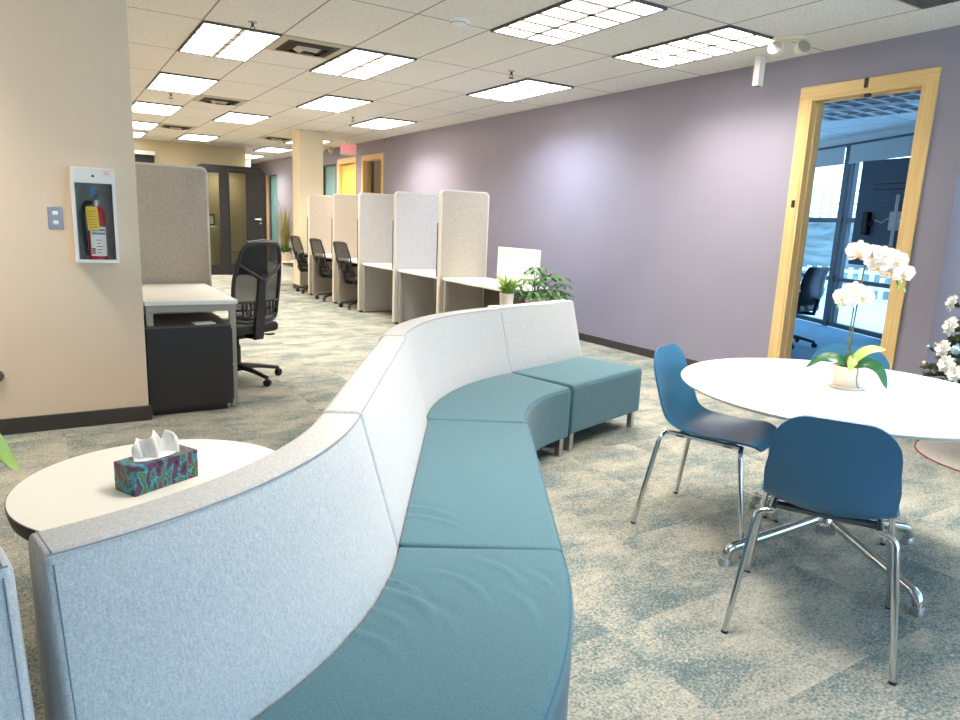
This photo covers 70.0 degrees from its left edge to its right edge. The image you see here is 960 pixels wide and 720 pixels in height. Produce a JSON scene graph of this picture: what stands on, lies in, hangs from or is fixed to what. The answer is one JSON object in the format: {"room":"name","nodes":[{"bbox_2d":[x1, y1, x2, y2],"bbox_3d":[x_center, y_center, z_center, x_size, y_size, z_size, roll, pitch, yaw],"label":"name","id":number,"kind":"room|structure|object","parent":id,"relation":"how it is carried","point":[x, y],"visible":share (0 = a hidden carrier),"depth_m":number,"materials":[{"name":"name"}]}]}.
{"room":"open-plan office","nodes":[
{"label":"open-plan office","id":0,"kind":"room"},
{"bbox_2d":[0,0,148,418],"bbox_3d":[-3.996,-0.827,3.016,4.460,2.753,0.150,-5,13,-31],"label":"wall","id":1,"kind":"structure","parent":0,"point":[72,333],"depth_m":3.93,"materials":[{"name":"beige paint"}]},
{"bbox_2d":[47,206,63,228],"bbox_3d":[-2.425,-0.813,3.913,0.074,0.126,0.012,-5,13,-31],"label":"switch plate","id":2,"kind":"object","parent":1,"relation":"attached to","point":[55,214],"visible":1,"depth_m":3.91,"materials":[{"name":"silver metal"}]},
{"bbox_2d":[0,405,151,434],"bbox_3d":[-4.001,0.490,3.212,4.474,0.095,0.016,-5,13,-31],"label":"baseboard","id":3,"kind":"structure","parent":1,"relation":"attached to","point":[9,426],"depth_m":4.15,"materials":[{"name":"grey plastic"}]},
{"bbox_2d":[69,166,119,262],"bbox_3d":[-2.228,-0.834,3.962,0.219,0.532,0.130,-5,13,-31],"label":"fire extinguisher cabinet","id":4,"kind":"object","parent":1,"relation":"attached to","point":[82,179],"visible":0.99,"depth_m":3.96,"materials":[{"name":"white metal"}]},
{"bbox_2d":[80,187,108,259],"bbox_3d":[-2.236,-0.787,3.968,0.130,0.416,0.105,-5,13,-31],"label":"fire extinguisher","id":5,"kind":"object","parent":4,"relation":"in","point":[97,241],"visible":0.99,"depth_m":3.95,"materials":[{"name":"red metal"}]},
{"bbox_2d":[87,211,97,227],"bbox_3d":[-2.213,-0.804,3.915,0.049,0.095,0.001,-5,13,-31],"label":"print","id":6,"kind":"object","parent":5,"relation":"attached to","point":[92,216],"depth_m":3.92,"materials":[{"name":"yellow paper"}]},
{"bbox_2d":[92,240,102,253],"bbox_3d":[-2.211,-0.654,3.961,0.058,0.081,0.009,-2,12,-23],"label":"label","id":7,"kind":"object","parent":5,"relation":"attached to","point":[97,245],"depth_m":3.96,"materials":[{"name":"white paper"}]},
{"bbox_2d":[134,138,245,166],"bbox_3d":[-8.116,-3.789,16.908,3.420,2.753,4.980,-5,13,-31],"label":"wall","id":8,"kind":"structure","parent":0,"point":[166,152],"depth_m":14.91,"materials":[{"name":"beige paint"}]},
{"bbox_2d":[134,150,154,162],"bbox_3d":[-7.295,-4.077,14.302,0.960,0.610,0.100,-5,13,-31],"label":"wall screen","id":9,"kind":"object","parent":8,"relation":"attached to","point":[140,155],"visible":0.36,"depth_m":14.39,"materials":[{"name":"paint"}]},
{"bbox_2d":[292,129,322,285],"bbox_3d":[-3.075,-2.645,12.257,0.420,2.753,0.420,-5,13,-31],"label":"column","id":10,"kind":"structure","parent":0,"point":[307,146],"depth_m":11.98,"materials":[{"name":"beige paint"}]},
{"bbox_2d":[0,264,959,719],"bbox_3d":[-2.091,-0.733,10.134,15.307,0.084,23.900,-5,13,-31],"label":"floor","id":11,"kind":"structure","parent":0,"point":[807,637],"depth_m":2.81,"materials":[{"name":"carpet"}]},
{"bbox_2d":[0,434,19,471],"bbox_3d":[-1.580,0.386,1.489,0.680,1.174,0.756,7,12,23],"label":"floor plant","id":12,"kind":"object","parent":11,"relation":"on","point":[7,457],"visible":1,"depth_m":1.67,"materials":[{"name":"green plant"}]},
{"bbox_2d":[0,546,34,719],"bbox_3d":[-0.790,0.768,0.693,0.680,0.803,0.700,-8,16,-43],"label":"sofa section","id":13,"kind":"object","parent":11,"relation":"on","point":[16,702],"visible":1,"depth_m":1.00,"materials":[{"name":"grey fabric"}]},
{"bbox_2d":[4,439,273,540],"bbox_3d":[-0.998,0.616,2.177,0.808,0.500,0.808,-5,13,-31],"label":"side table","id":14,"kind":"object","parent":11,"relation":"on","point":[82,487],"visible":0.38,"depth_m":2.06,"materials":[{"name":"white laminate"}]},
{"bbox_2d":[114,444,197,496],"bbox_3d":[-0.986,0.332,2.094,0.098,0.089,0.214,9,13,30],"label":"tissue box","id":15,"kind":"object","parent":14,"relation":"on","point":[137,477],"visible":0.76,"depth_m":2.04,"materials":[{"name":"multicoloured cardboard"}]},
{"bbox_2d":[132,430,178,459],"bbox_3d":[-0.983,0.259,2.076,0.048,0.104,0.149,9,13,30],"label":"tissue","id":16,"kind":"object","parent":15,"relation":"in","point":[154,445],"visible":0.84,"depth_m":2.06,"materials":[{"name":"white paper"}]},
{"bbox_2d":[135,162,212,314],"bbox_3d":[-2.477,-0.700,5.461,0.625,1.665,0.070,-5,13,-31],"label":"divider panel","id":17,"kind":"object","parent":11,"relation":"on","point":[172,200],"visible":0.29,"depth_m":5.39,"materials":[{"name":"fabric"}]},
{"bbox_2d":[144,313,233,415],"bbox_3d":[-2.051,0.007,4.776,0.542,0.584,0.600,-5,13,-31],"label":"pedestal","id":18,"kind":"object","parent":11,"relation":"on","point":[190,366],"visible":0.91,"depth_m":4.52,"materials":[{"name":"black metal"}]},
{"bbox_2d":[144,313,230,330],"bbox_3d":[-2.049,-0.266,4.716,0.520,0.025,0.598,-5,13,-31],"label":"shelf","id":19,"kind":"object","parent":18,"relation":"attached to","point":[162,322],"depth_m":4.59,"materials":[{"name":"grey"}]},
{"bbox_2d":[142,283,237,414],"bbox_3d":[-2.196,-0.131,5.026,0.570,0.745,1.160,-5,13,-31],"label":"desk","id":20,"kind":"object","parent":11,"relation":"on","point":[190,297],"visible":0.56,"depth_m":4.64,"materials":[{"name":"white laminate"}]},
{"bbox_2d":[194,164,266,274],"bbox_3d":[-5.516,-3.043,14.960,1.430,2.270,1.121,-5,13,-31],"label":"booth","id":21,"kind":"object","parent":11,"relation":"on","point":[237,194],"visible":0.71,"depth_m":14.79,"materials":[{"name":"black"}]},
{"bbox_2d":[224,239,281,386],"bbox_3d":[-1.934,-0.390,5.380,0.711,1.134,0.677,5,12,13],"label":"mesh office chair","id":22,"kind":"object","parent":11,"relation":"on","point":[256,279],"visible":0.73,"depth_m":5.23,"materials":[{"name":"black fabric"}]},
{"bbox_2d":[236,298,277,318],"bbox_3d":[-1.707,-0.400,5.286,0.059,0.126,0.414,9,13,29],"label":"grille","id":23,"kind":"object","parent":22,"relation":"attached to","point":[246,308],"depth_m":5.24,"materials":[{"name":"black plastic"}]},
{"bbox_2d":[281,260,293,284],"bbox_3d":[-3.706,-1.691,13.232,0.400,0.450,0.400,-5,13,-31],"label":"table","id":24,"kind":"object","parent":11,"relation":"on","point":[290,261],"visible":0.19,"depth_m":13.01,"materials":[{"name":"white laminate"}]},
{"bbox_2d":[270,197,292,260],"bbox_3d":[-3.666,-2.485,13.058,0.599,1.178,0.589,1,11,-7],"label":"grass plant","id":25,"kind":"object","parent":24,"relation":"on","point":[286,250],"visible":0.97,"depth_m":13.04,"materials":[{"name":"green plant"}]},
{"bbox_2d":[290,235,307,293],"bbox_3d":[-2.899,-1.658,11.891,0.713,0.978,0.631,-6,14,-35],"label":"chair","id":26,"kind":"object","parent":11,"relation":"on","point":[298,250],"visible":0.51,"depth_m":11.67,"materials":[{"name":"black plastic"}]},
{"bbox_2d":[28,413,573,719],"bbox_3d":[-0.239,0.645,1.422,0.785,0.803,1.384,7,12,21],"label":"sofa section","id":27,"kind":"object","parent":11,"relation":"on","point":[276,586],"visible":1,"depth_m":1.33,"materials":[{"name":"teal fabric"}]},
{"bbox_2d":[307,195,331,294],"bbox_3d":[-2.605,-1.935,11.598,0.626,1.660,0.075,-5,13,-31],"label":"divider panel","id":28,"kind":"object","parent":11,"relation":"on","point":[319,217],"visible":0.52,"depth_m":11.47,"materials":[{"name":"fabric"}]},
{"bbox_2d":[309,238,331,301],"bbox_3d":[-2.326,-1.441,10.928,0.713,0.978,0.631,-6,14,-37],"label":"chair","id":29,"kind":"object","parent":11,"relation":"on","point":[317,248],"visible":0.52,"depth_m":10.70,"materials":[{"name":"black fabric"}]},
{"bbox_2d":[311,253,331,294],"bbox_3d":[-2.299,-1.359,11.209,0.570,0.690,1.120,-5,13,-31],"label":"desk","id":30,"kind":"object","parent":11,"relation":"on","point":[329,256],"visible":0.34,"depth_m":11.51,"materials":[{"name":"white laminate"}]},
{"bbox_2d":[331,194,357,303],"bbox_3d":[-1.987,-1.712,10.618,0.626,1.660,0.075,-5,13,-31],"label":"divider panel","id":31,"kind":"object","parent":11,"relation":"on","point":[344,218],"visible":0.56,"depth_m":10.49,"materials":[{"name":"fabric"}]},
{"bbox_2d":[333,241,357,309],"bbox_3d":[-1.767,-1.243,10.062,0.713,0.978,0.631,-6,14,-37],"label":"chair","id":32,"kind":"object","parent":11,"relation":"on","point":[341,250],"visible":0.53,"depth_m":9.84,"materials":[{"name":"black plastic"}]},
{"bbox_2d":[337,258,357,302],"bbox_3d":[-1.717,-1.149,10.287,0.570,0.690,0.980,-5,13,-31],"label":"desk","id":33,"kind":"object","parent":11,"relation":"on","point":[354,260],"visible":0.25,"depth_m":10.53,"materials":[{"name":"white laminate"}]},
{"bbox_2d":[357,193,393,311],"bbox_3d":[-1.442,-1.516,9.754,0.626,1.660,0.075,-5,13,-31],"label":"divider panel","id":34,"kind":"object","parent":11,"relation":"on","point":[375,219],"visible":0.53,"depth_m":9.68,"materials":[{"name":"grey fabric"}]},
{"bbox_2d":[362,263,392,311],"bbox_3d":[-1.135,-0.940,9.365,0.570,0.690,1.120,-5,13,-31],"label":"desk","id":35,"kind":"object","parent":11,"relation":"on","point":[388,266],"visible":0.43,"depth_m":9.64,"materials":[{"name":"white laminate"}]},
{"bbox_2d":[392,191,438,323],"bbox_3d":[-0.823,-1.293,8.774,0.626,1.660,0.075,-5,13,-31],"label":"divider panel","id":36,"kind":"object","parent":11,"relation":"on","point":[416,214],"visible":0.76,"depth_m":8.72,"materials":[{"name":"grey fabric"}]},
{"bbox_2d":[398,269,436,323],"bbox_3d":[-0.517,-0.718,8.385,0.570,0.690,1.120,-5,13,-31],"label":"desk","id":37,"kind":"object","parent":11,"relation":"on","point":[430,273],"visible":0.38,"depth_m":8.66,"materials":[{"name":"white laminate"}]},
{"bbox_2d":[321,336,563,553],"bbox_3d":[-0.111,0.418,2.578,0.701,0.802,1.262,2,11,-1],"label":"sofa section","id":38,"kind":"object","parent":11,"relation":"on","point":[443,483],"visible":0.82,"depth_m":2.33,"materials":[{"name":"teal fabric"}]},
{"bbox_2d":[436,189,489,313],"bbox_3d":[-0.205,-1.071,7.795,0.626,1.660,0.075,-5,13,-31],"label":"divider panel","id":39,"kind":"object","parent":11,"relation":"on","point":[462,225],"visible":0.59,"depth_m":7.72,"materials":[{"name":"fabric"}]},
{"bbox_2d":[379,307,570,456],"bbox_3d":[0.011,0.194,3.718,0.782,0.803,1.358,7,12,22],"label":"sofa section","id":40,"kind":"object","parent":11,"relation":"on","point":[460,358],"visible":0.59,"depth_m":3.77,"materials":[{"name":"teal fabric"}]},
{"bbox_2d":[442,277,547,312],"bbox_3d":[0.125,-0.486,7.368,0.570,0.690,1.210,-5,13,-31],"label":"desk","id":41,"kind":"object","parent":11,"relation":"on","point":[490,296],"visible":0.29,"depth_m":7.62,"materials":[{"name":"white laminate"}]},
{"bbox_2d":[497,247,540,284],"bbox_3d":[0.395,-0.974,7.421,0.052,0.465,0.780,-5,13,-31],"label":"screen","id":42,"kind":"object","parent":41,"relation":"attached to","point":[515,261],"visible":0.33,"depth_m":7.41,"materials":[{"name":"white"}]},
{"bbox_2d":[490,300,641,451],"bbox_3d":[0.559,0.057,4.519,0.703,0.802,0.818,12,15,40],"label":"sofa section","id":43,"kind":"object","parent":11,"relation":"on","point":[542,338],"visible":0.74,"depth_m":4.44,"materials":[{"name":"teal fabric"}]},
{"bbox_2d":[631,344,777,557],"bbox_3d":[1.056,0.362,3.115,0.538,0.797,0.514,11,14,37],"label":"shell chair","id":44,"kind":"object","parent":11,"relation":"on","point":[680,406],"visible":0.94,"depth_m":3.12,"materials":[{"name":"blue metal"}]},
{"bbox_2d":[792,267,829,348],"bbox_3d":[3.796,-0.666,8.354,0.686,0.975,0.706,-6,14,-36],"label":"leather office chair","id":45,"kind":"object","parent":11,"relation":"on","point":[812,289],"visible":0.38,"depth_m":8.03,"materials":[{"name":"black leather"}]},
{"bbox_2d":[721,415,902,685],"bbox_3d":[1.171,0.526,2.323,0.514,0.797,0.538,9,13,28],"label":"shell chair","id":46,"kind":"object","parent":11,"relation":"on","point":[849,472],"visible":1,"depth_m":2.09,"materials":[{"name":"blue plastic"}]},
{"bbox_2d":[681,358,959,617],"bbox_3d":[1.466,0.470,2.856,1.280,0.720,1.280,-5,13,-31],"label":"round table","id":47,"kind":"object","parent":11,"relation":"on","point":[912,406],"visible":0.84,"depth_m":2.71,"materials":[{"name":"white laminate"}]},
{"bbox_2d":[806,240,915,390],"bbox_3d":[1.521,-0.177,2.746,0.222,0.597,0.253,-2,12,-19],"label":"orchid","id":48,"kind":"object","parent":47,"relation":"on","point":[847,371],"visible":1,"depth_m":2.73,"materials":[{"name":"white plant"}]},
{"bbox_2d":[763,343,889,545],"bbox_3d":[1.716,0.354,3.289,0.514,0.797,0.538,9,13,30],"label":"shell chair","id":49,"kind":"object","parent":11,"relation":"on","point":[841,349],"visible":0.08,"depth_m":3.43,"materials":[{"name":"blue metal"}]},
{"bbox_2d":[848,157,909,265],"bbox_3d":[4.443,-1.060,7.259,0.600,2.230,1.600,-2,12,-20],"label":"wall display","id":50,"kind":"object","parent":11,"relation":"on","point":[882,186],"visible":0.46,"depth_m":7.63,"materials":[{"name":"blue"}]},
{"bbox_2d":[914,440,959,471],"bbox_3d":[3.299,0.629,4.236,1.048,0.015,1.048,-5,13,-31],"label":"skirt","id":51,"kind":"object","parent":11,"relation":"on","point":[945,453],"visible":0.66,"depth_m":4.38,"materials":[{"name":"grey fabric"}]},
{"bbox_2d":[919,294,959,383],"bbox_3d":[3.329,-0.476,4.019,1.159,2.230,1.188,11,14,38],"label":"tree","id":52,"kind":"object","parent":51,"relation":"on","point":[953,340],"visible":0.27,"depth_m":4.36,"materials":[{"name":"plant"}]},
{"bbox_2d":[934,340,950,357],"bbox_3d":[2.784,-0.067,4.129,0.057,0.116,0.122,4,11,8],"label":"flower","id":53,"kind":"object","parent":52,"relation":"attached to","point":[942,348],"visible":0.98,"depth_m":4.12,"materials":[{"name":"white plant"}]},
{"bbox_2d":[937,354,955,374],"bbox_3d":[2.759,0.027,4.063,0.056,0.116,0.123,1,11,-7],"label":"flower","id":54,"kind":"object","parent":52,"relation":"attached to","point":[944,363],"visible":1,"depth_m":4.06,"materials":[{"name":"white plant"}]},
{"bbox_2d":[942,317,958,335],"bbox_3d":[2.834,-0.204,4.136,0.059,0.121,0.128,5,12,11],"label":"flower","id":55,"kind":"object","parent":52,"relation":"attached to","point":[951,323],"visible":1,"depth_m":4.13,"materials":[{"name":"white plant"}]},
{"bbox_2d":[945,295,957,311],"bbox_3d":[2.897,-0.351,4.214,0.058,0.106,0.111,8,13,26],"label":"flower","id":56,"kind":"object","parent":52,"relation":"attached to","point":[952,300],"visible":1,"depth_m":4.20,"materials":[{"name":"white plant"}]},
{"bbox_2d":[946,365,959,382],"bbox_3d":[2.765,0.082,3.992,0.054,0.106,0.112,0,12,-13],"label":"flower","id":57,"kind":"object","parent":52,"relation":"attached to","point":[953,373],"visible":0.99,"depth_m":3.99,"materials":[{"name":"white plant"}]},
{"bbox_3d":[0.441,-0.214,6.419,0.690,0.575,0.340,-5,13,-31],"label":"plant stand","id":58,"kind":"object","parent":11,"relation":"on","visible":0},
{"bbox_2d":[488,271,535,305],"bbox_3d":[0.235,-0.631,6.159,0.517,0.327,0.474,-5,13,-31],"label":"potted fern","id":59,"kind":"object","parent":58,"relation":"on","point":[506,288],"visible":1,"depth_m":6.12,"materials":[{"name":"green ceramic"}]},
{"bbox_2d":[499,292,513,305],"bbox_3d":[0.238,-0.535,6.170,0.136,0.135,0.136,-5,13,-31],"label":"pot","id":60,"kind":"object","parent":59,"relation":"attached to","point":[506,298],"depth_m":6.12,"materials":[{"name":"beige ceramic"}]},
{"bbox_2d":[512,267,574,302],"bbox_3d":[0.587,-0.677,6.379,0.752,0.361,0.451,-5,13,-31],"label":"plant","id":61,"kind":"object","parent":58,"relation":"on","point":[536,296],"visible":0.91,"depth_m":6.32,"materials":[{"name":"green plant"}]},
{"bbox_2d":[126,0,959,163],"bbox_3d":[-1.975,-3.506,9.577,15.307,0.080,23.900,-5,13,-31],"label":"ceiling","id":62,"kind":"structure","parent":0,"point":[453,62],"depth_m":5.96,"materials":[{"name":"tile"}]},
{"bbox_2d":[133,120,159,130],"bbox_3d":[-6.014,-4.107,11.980,0.604,0.018,1.212,-5,13,-31],"label":"recessed light","id":63,"kind":"object","parent":62,"relation":"in","point":[141,125],"visible":0.57,"depth_m":11.93,"materials":[{"name":"grey plastic"}]},
{"bbox_2d":[133,122,157,129],"bbox_3d":[-6.014,-4.111,11.979,0.584,0.008,1.192,-5,13,-31],"label":"diffuser","id":64,"kind":"object","parent":63,"relation":"attached to","point":[136,125],"depth_m":11.98,"materials":[{"name":"white plastic"}]},
{"bbox_2d":[132,100,182,115],"bbox_3d":[-4.736,-3.648,9.955,0.604,0.018,1.212,-5,13,-31],"label":"recessed light","id":65,"kind":"object","parent":62,"relation":"in","point":[143,107],"visible":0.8,"depth_m":9.88,"materials":[{"name":"grey plastic"}]},
{"bbox_2d":[156,123,196,129],"bbox_3d":[-5.337,-4.079,12.047,0.590,0.046,0.590,-5,13,-31],"label":"ceiling vent","id":66,"kind":"object","parent":62,"relation":"in","point":[169,126],"visible":0.98,"depth_m":11.96,"materials":[{"name":"beige metal"}]},
{"bbox_2d":[146,72,219,95],"bbox_3d":[-3.458,-3.188,7.930,0.604,0.018,1.212,-5,13,-31],"label":"recessed light","id":67,"kind":"object","parent":62,"relation":"in","point":[163,81],"visible":1,"depth_m":7.86,"materials":[{"name":"grey plastic"}]},
{"bbox_2d":[176,133,219,141],"bbox_3d":[-5.616,-4.422,13.628,0.604,0.018,1.212,-5,13,-31],"label":"recessed light","id":68,"kind":"object","parent":62,"relation":"in","point":[188,136],"visible":1,"depth_m":13.57,"materials":[{"name":"grey plastic"}]},
{"bbox_2d":[178,134,216,140],"bbox_3d":[-5.616,-4.425,13.627,0.584,0.008,1.192,-5,13,-31],"label":"diffuser","id":69,"kind":"object","parent":68,"relation":"attached to","point":[194,137],"depth_m":13.58,"materials":[{"name":"white plastic"}]},
{"bbox_2d":[192,95,247,105],"bbox_3d":[-3.420,-3.389,9.010,0.590,0.046,0.590,-5,13,-31],"label":"ceiling vent","id":70,"kind":"object","parent":62,"relation":"in","point":[202,98],"visible":0.99,"depth_m":8.92,"materials":[{"name":"beige metal"}]},
{"bbox_2d":[178,20,281,61],"bbox_3d":[-2.180,-2.728,5.905,0.604,0.018,1.212,-5,13,-31],"label":"recessed light","id":71,"kind":"object","parent":62,"relation":"in","point":[210,39],"visible":1,"depth_m":5.82,"materials":[{"name":"grey plastic"}]},
{"bbox_2d":[212,111,270,124],"bbox_3d":[-3.699,-3.732,10.590,0.604,0.018,1.212,-5,13,-31],"label":"recessed light","id":72,"kind":"object","parent":62,"relation":"in","point":[229,117],"visible":1,"depth_m":10.53,"materials":[{"name":"grey plastic"}]},
{"bbox_2d":[253,147,291,152],"bbox_3d":[-4.700,-4.778,15.594,0.604,0.018,1.212,-5,13,-31],"label":"recessed light","id":73,"kind":"object","parent":62,"relation":"in","point":[265,149],"visible":0.93,"depth_m":15.54,"materials":[{"name":"grey plastic"}]},
{"bbox_2d":[259,135,291,140],"bbox_3d":[-3.909,-4.251,13.203,0.590,0.046,0.590,-5,13,-31],"label":"ceiling vent","id":74,"kind":"object","parent":62,"relation":"in","point":[274,138],"visible":0.92,"depth_m":13.09,"materials":[{"name":"beige metal"}]},
{"bbox_2d":[265,35,351,59],"bbox_3d":[-1.502,-2.699,5.972,0.590,0.046,0.590,-5,13,-31],"label":"ceiling vent","id":75,"kind":"object","parent":62,"relation":"in","point":[287,44],"visible":0.99,"depth_m":5.89,"materials":[{"name":"beige metal"}]},
{"bbox_2d":[296,94,372,112],"bbox_3d":[-1.903,-3.314,8.883,0.604,0.018,1.212,-5,13,-31],"label":"recessed light","id":76,"kind":"object","parent":62,"relation":"in","point":[328,103],"visible":1,"depth_m":8.81,"materials":[{"name":"grey plastic"}]},
{"bbox_2d":[340,140,356,155],"bbox_3d":[-2.524,-4.068,13.136,0.310,0.265,0.100,-1,12,-18],"label":"exit sign","id":77,"kind":"object","parent":62,"relation":"hanging from","point":[345,149],"visible":1,"depth_m":13.11,"materials":[{"name":"red plastic"}]},
{"bbox_2d":[309,47,416,79],"bbox_3d":[-1.143,-2.812,6.540,0.604,0.018,1.212,-5,13,-31],"label":"recessed light","id":78,"kind":"object","parent":62,"relation":"in","point":[354,63],"visible":1,"depth_m":6.46,"materials":[{"name":"grey plastic"}]},
{"bbox_2d":[349,117,416,129],"bbox_3d":[-1.504,-3.628,10.531,0.604,0.018,1.212,-5,13,-31],"label":"recessed light","id":79,"kind":"object","parent":62,"relation":"in","point":[380,123],"visible":1,"depth_m":10.47,"materials":[{"name":"grey plastic"}]},
{"bbox_2d":[449,17,467,26],"bbox_3d":[-0.156,-2.441,4.958,0.140,0.042,0.140,-5,13,-31],"label":"smoke detector","id":80,"kind":"object","parent":62,"relation":"attached to","point":[456,21],"visible":1,"depth_m":4.92,"materials":[{"name":"white paint"}]},
{"bbox_2d":[466,78,574,102],"bbox_3d":[0.412,-2.938,7.493,0.604,0.018,1.212,-5,13,-31],"label":"recessed light","id":81,"kind":"object","parent":62,"relation":"in","point":[526,88],"visible":1,"depth_m":7.42,"materials":[{"name":"grey plastic"}]},
{"bbox_2d":[490,0,667,45],"bbox_3d":[0.653,-2.394,4.833,0.604,0.018,1.212,-5,13,-31],"label":"recessed light","id":82,"kind":"object","parent":62,"relation":"in","point":[566,20],"visible":1,"depth_m":4.78,"materials":[{"name":"grey plastic"}]},
{"bbox_2d":[611,25,772,68],"bbox_3d":[1.691,-2.478,5.468,0.604,0.018,1.212,-5,13,-31],"label":"recessed light","id":83,"kind":"object","parent":62,"relation":"in","point":[729,39],"visible":0.92,"depth_m":5.39,"materials":[{"name":"grey plastic"}]},
{"bbox_2d":[752,54,767,86],"bbox_3d":[2.298,-2.376,5.643,0.110,0.237,0.070,-7,15,-39],"label":"sensor box","id":84,"kind":"object","parent":62,"relation":"hanging from","point":[759,65],"visible":1,"depth_m":5.62,"materials":[{"name":"white paint"}]},
{"bbox_2d":[768,35,811,56],"bbox_3d":[2.282,-2.309,5.051,0.298,0.137,0.118,6,12,18],"label":"emergency light","id":85,"kind":"object","parent":62,"relation":"attached to","point":[776,48],"visible":1,"depth_m":5.02,"materials":[{"name":"beige plastic"}]},
{"bbox_2d":[822,101,918,120],"bbox_3d":[4.416,-2.844,7.861,0.600,0.020,1.220,-5,13,-31],"label":"recessed light","id":86,"kind":"object","parent":62,"relation":"in","point":[899,107],"visible":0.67,"depth_m":7.79,"materials":[{"name":"white paint"}]},
{"bbox_2d":[824,91,920,109],"bbox_3d":[4.083,-2.701,7.081,0.600,0.020,1.220,-5,13,-31],"label":"recessed light","id":87,"kind":"object","parent":62,"relation":"in","point":[910,96],"visible":0.38,"depth_m":7.20,"materials":[{"name":"white paint"}]},
{"bbox_2d":[897,0,959,9],"bbox_3d":[2.678,-2.126,3.904,0.600,0.012,0.600,-5,13,-31],"label":"ceiling vent","id":88,"kind":"object","parent":62,"relation":"in","point":[920,4],"visible":1,"depth_m":4.17,"materials":[{"name":"grey metal"}]},
{"bbox_2d":[254,25,959,377],"bbox_3d":[-1.700,-2.679,12.714,0.140,2.753,19.090,-5,13,-31],"label":"wall","id":89,"kind":"structure","parent":0,"point":[663,206],"depth_m":6.79,"materials":[{"name":"purple paint"}]},
{"bbox_2d":[269,174,277,242],"bbox_3d":[-5.660,-4.055,18.957,0.100,2.070,0.790,-5,13,-31],"label":"window","id":90,"kind":"structure","parent":89,"relation":"in","point":[272,178],"depth_m":19.04,"materials":[{"name":"clear glass"}]},
{"bbox_2d":[323,164,335,195],"bbox_3d":[-3.294,-3.134,15.217,0.100,2.330,0.830,-5,13,-31],"label":"window","id":91,"kind":"structure","parent":89,"relation":"in","point":[329,171],"depth_m":15.13,"materials":[{"name":"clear glass"}]},
{"bbox_2d":[337,157,356,194],"bbox_3d":[-2.718,-2.919,14.341,0.168,2.500,1.070,-5,13,-31],"label":"trim","id":92,"kind":"structure","parent":89,"relation":"attached to","point":[340,162],"depth_m":14.25,"materials":[{"name":"brown wood"}]},
{"bbox_2d":[342,163,354,194],"bbox_3d":[-2.719,-2.872,14.351,0.040,2.394,0.868,-5,13,-31],"label":"door","id":93,"kind":"structure","parent":89,"relation":"in","point":[347,170],"depth_m":14.23,"materials":[{"name":"yellow wood"}]},
{"bbox_2d":[361,153,383,193],"bbox_3d":[-2.024,-2.669,13.240,0.168,2.500,1.060,-5,13,-31],"label":"trim","id":94,"kind":"structure","parent":89,"relation":"attached to","point":[366,160],"depth_m":13.37,"materials":[{"name":"brown wood"}]},
{"bbox_2d":[372,161,380,193],"bbox_3d":[-1.943,-2.603,13.174,0.045,2.394,0.639,-5,13,-31],"label":"door","id":95,"kind":"structure","parent":89,"relation":"in","point":[376,165],"depth_m":13.10,"materials":[{"name":"brown wood"}]},
{"bbox_2d":[283,263,699,365],"bbox_3d":[-1.820,-1.367,12.936,0.014,0.085,19.090,-5,13,-31],"label":"baseboard","id":96,"kind":"structure","parent":89,"relation":"attached to","point":[633,349],"depth_m":7.59,"materials":[{"name":"grey plastic"}]},
{"bbox_2d":[767,67,941,369],"bbox_3d":[2.906,-0.894,5.424,0.172,2.500,1.050,-5,13,-31],"label":"trim","id":97,"kind":"structure","parent":89,"relation":"attached to","point":[812,99],"depth_m":5.45,"materials":[{"name":"brown wood"}]},
{"bbox_2d":[818,125,914,148],"bbox_3d":[5.436,-1.778,9.709,0.150,2.753,6.989,1,11,-7],"label":"wall","id":98,"kind":"structure","parent":0,"point":[910,129],"depth_m":9.51,"materials":[{"name":"grey paint"}]},
{"bbox_2d":[796,133,913,338],"bbox_3d":[5.388,-1.777,9.931,0.150,2.660,6.455,1,11,-7],"label":"window","id":99,"kind":"structure","parent":98,"relation":"in","point":[844,219],"depth_m":10.09,"materials":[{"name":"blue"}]},
{"bbox_2d":[816,146,845,167],"bbox_3d":[5.253,-3.136,10.661,0.022,0.275,1.330,1,11,-7],"label":"roller blind","id":100,"kind":"object","parent":99,"relation":"attached to","point":[834,156],"visible":0.61,"depth_m":10.32,"materials":[{"name":"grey fabric"}]},
{"bbox_2d":[848,135,913,163],"bbox_3d":[5.419,-2.855,9.294,0.022,0.275,1.240,1,11,-7],"label":"roller blind","id":101,"kind":"object","parent":99,"relation":"attached to","point":[899,147],"visible":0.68,"depth_m":9.24,"materials":[{"name":"grey fabric"}]},
{"bbox_2d":[933,224,959,379],"bbox_3d":[4.664,-1.003,5.690,3.135,2.753,0.120,-5,13,-31],"label":"wall","id":102,"kind":"structure","parent":0,"point":[954,283],"depth_m":4.95,"materials":[{"name":"purple paint"}]},
{"label":"outside","id":103,"kind":"structure","parent":0,"visible":0},
{"bbox_2d":[797,299,886,339],"bbox_3d":[33.413,-10.430,66.883,112.000,0.100,160.000,-5,13,-31],"label":"snowy ground","id":104,"kind":"structure","parent":103,"point":[871,317],"depth_m":13.68,"materials":[{"name":"white snow"}]},
{"bbox_2d":[800,265,888,306],"bbox_3d":[8.399,-1.755,16.071,24.300,0.848,0.070,8,13,27],"label":"picket fence","id":105,"kind":"object","parent":104,"relation":"on","point":[850,271],"visible":0.07,"depth_m":15.76,"materials":[{"name":"white paint"}]},
{"bbox_2d":[801,217,890,299],"bbox_3d":[14.961,-4.705,28.181,52.000,2.400,25.501,8,13,27],"label":"bank","id":106,"kind":"object","parent":104,"relation":"on","point":[820,236],"visible":0.01,"depth_m":22.29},
{"bbox_2d":[809,187,858,217],"bbox_3d":[15.047,-6.385,27.875,30.720,1.219,0.070,8,13,27],"label":"picket fence","id":107,"kind":"object","parent":106,"relation":"on","point":[823,189],"visible":0.02,"depth_m":28.27,"materials":[{"name":"white paint"}]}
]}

